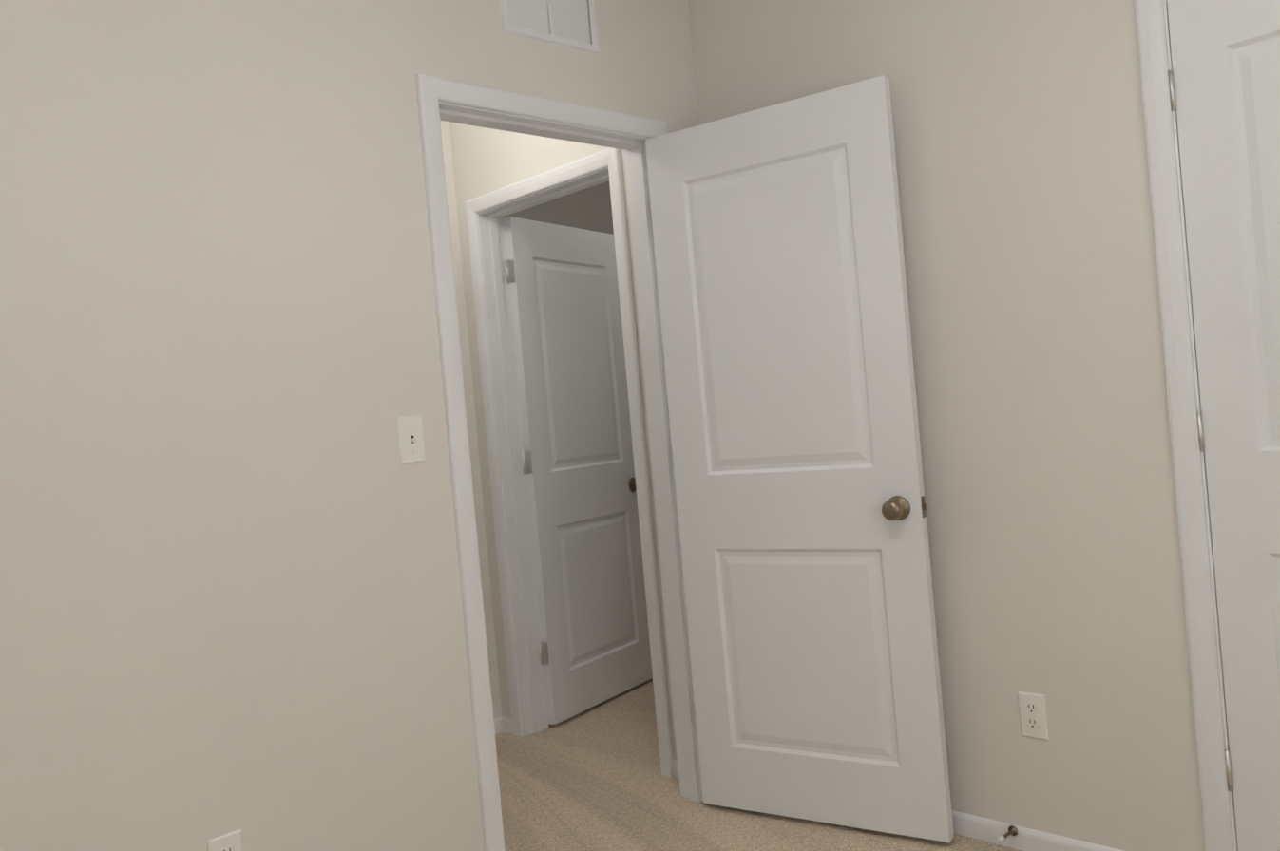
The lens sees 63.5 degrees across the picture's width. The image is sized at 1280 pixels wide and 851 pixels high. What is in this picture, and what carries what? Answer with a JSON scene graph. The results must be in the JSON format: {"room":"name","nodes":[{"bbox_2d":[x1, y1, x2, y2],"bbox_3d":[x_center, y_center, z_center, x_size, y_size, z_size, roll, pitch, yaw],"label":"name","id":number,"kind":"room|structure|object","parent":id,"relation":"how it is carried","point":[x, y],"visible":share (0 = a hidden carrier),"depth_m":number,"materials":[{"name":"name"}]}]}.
{"room":"bedroom","nodes":[
{"label":"bedroom","id":0,"kind":"room"},
{"bbox_2d":[0,0,699,850],"bbox_3d":[-0.912,-0.109,2.274,3.130,2.740,0.120,-5,1,-44],"label":"wall","id":1,"kind":"structure","parent":0,"point":[230,593],"depth_m":2.23,"materials":[{"name":"paint"}]},
{"bbox_2d":[207,829,243,850],"bbox_3d":[-0.861,0.912,2.157,0.070,0.115,0.008,-5,1,-44],"label":"electrical outlet","id":2,"kind":"object","parent":1,"relation":"attached to","point":[231,841],"visible":1,"depth_m":2.16,"materials":[{"name":"white plastic"}]},
{"bbox_2d":[396,415,425,464],"bbox_3d":[-0.551,0.034,2.511,0.070,0.115,0.020,-5,1,-44],"label":"light switch","id":3,"kind":"object","parent":1,"relation":"attached to","point":[410,439],"visible":1,"depth_m":2.51,"materials":[{"name":"white plastic"}]},
{"bbox_2d":[498,0,598,54],"bbox_3d":[-0.296,-1.192,2.939,0.350,0.245,0.124,-5,1,-44],"label":"air vent","id":4,"kind":"object","parent":1,"relation":"in","point":[564,23],"visible":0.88,"depth_m":2.91,"materials":[{"name":"white metal"}]},
{"bbox_2d":[415,73,703,850],"bbox_3d":[-0.194,0.143,2.940,0.884,2.102,0.154,-5,1,-44],"label":"door frame","id":5,"kind":"structure","parent":1,"relation":"attached to","point":[442,99],"depth_m":2.81,"materials":[{"name":"white wood"}]},
{"bbox_2d":[645,75,954,842],"bbox_3d":[0.441,0.113,2.951,0.243,2.018,0.763,-5,1,-44],"label":"bedroom door","id":6,"kind":"structure","parent":5,"relation":"attached to","point":[795,440],"depth_m":2.89,"materials":[{"name":"white wood"}]},
{"bbox_2d":[439,120,501,719],"bbox_3d":[-1.613,-0.056,3.291,2.520,2.740,0.120,-5,1,-44],"label":"wall","id":7,"kind":"structure","parent":0,"point":[470,417],"depth_m":4.08,"materials":[{"name":"paint"}]},
{"bbox_2d":[493,716,510,734],"bbox_3d":[-1.405,1.272,3.292,2.400,0.058,0.020,-5,1,-44],"label":"baseboard","id":8,"kind":"structure","parent":7,"relation":"attached to","point":[502,724],"depth_m":4.10,"materials":[{"name":"white wood"}]},
{"bbox_2d":[503,181,613,234],"bbox_3d":[-0.488,-0.174,5.812,2.140,2.740,0.120,-5,1,-44],"label":"wall","id":9,"kind":"structure","parent":0,"point":[589,208],"depth_m":5.94,"materials":[{"name":"paint"}]},
{"bbox_2d":[449,121,677,760],"bbox_3d":[-0.643,-0.148,4.181,0.120,2.740,2.260,-5,1,-44],"label":"wall","id":10,"kind":"structure","parent":0,"point":[486,161],"depth_m":3.98,"materials":[{"name":"paint"}]},
{"bbox_2d":[465,147,673,778],"bbox_3d":[-0.242,0.141,3.781,0.137,2.102,0.884,-5,1,-44],"label":"door frame","id":11,"kind":"structure","parent":10,"relation":"attached to","point":[487,213],"depth_m":4.02,"materials":[{"name":"white wood"}]},
{"bbox_2d":[503,216,652,725],"bbox_3d":[-0.251,0.162,4.424,0.760,2.018,0.255,-5,1,-44],"label":"hall door","id":12,"kind":"structure","parent":10,"relation":"in","point":[579,471],"depth_m":4.33,"materials":[{"name":"white wood"}]},
{"bbox_2d":[495,678,1021,850],"bbox_3d":[0.388,1.198,2.793,5.540,0.100,5.540,-5,1,-44],"label":"floor","id":13,"kind":"structure","parent":0,"point":[592,779],"depth_m":3.21,"materials":[{"name":"carpet"}]},
{"bbox_2d":[687,0,1204,850],"bbox_3d":[1.345,-0.307,2.256,0.120,2.740,3.280,-5,1,-44],"label":"wall","id":14,"kind":"structure","parent":0,"point":[1028,239],"depth_m":2.58,"materials":[{"name":"paint"}]},
{"bbox_2d":[1017,691,1048,740],"bbox_3d":[0.998,0.739,2.628,0.008,0.115,0.070,-5,1,-44],"label":"electrical outlet","id":15,"kind":"object","parent":14,"relation":"attached to","point":[1033,716],"visible":1,"depth_m":2.62,"materials":[{"name":"white plastic"}]},
{"bbox_2d":[951,810,1123,850],"bbox_3d":[0.820,1.081,2.824,0.040,0.058,1.343,-5,1,-44],"label":"baseboard","id":16,"kind":"structure","parent":14,"relation":"attached to","point":[989,831],"depth_m":2.63,"materials":[{"name":"white wood"}]},
{"bbox_2d":[996,825,1017,843],"bbox_3d":[0.940,1.053,2.653,0.076,0.026,0.026,-5,1,-44],"label":"door stop","id":17,"kind":"object","parent":16,"relation":"attached to","point":[1012,831],"visible":1,"depth_m":2.66,"materials":[{"name":"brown metal"}]},
{"bbox_2d":[1134,0,1238,850],"bbox_3d":[1.706,-0.015,1.897,0.137,2.102,1.339,-5,1,-44],"label":"trim","id":18,"kind":"structure","parent":14,"relation":"attached to","point":[1182,383],"depth_m":2.31,"materials":[{"name":"white wood"}]},
{"bbox_2d":[1166,0,1279,850],"bbox_3d":[1.450,0.032,2.075,0.100,2.018,0.614,-5,1,-44],"label":"closet door","id":19,"kind":"structure","parent":14,"relation":"in","point":[1224,78],"depth_m":2.24,"materials":[{"name":"white wood"}]}
]}

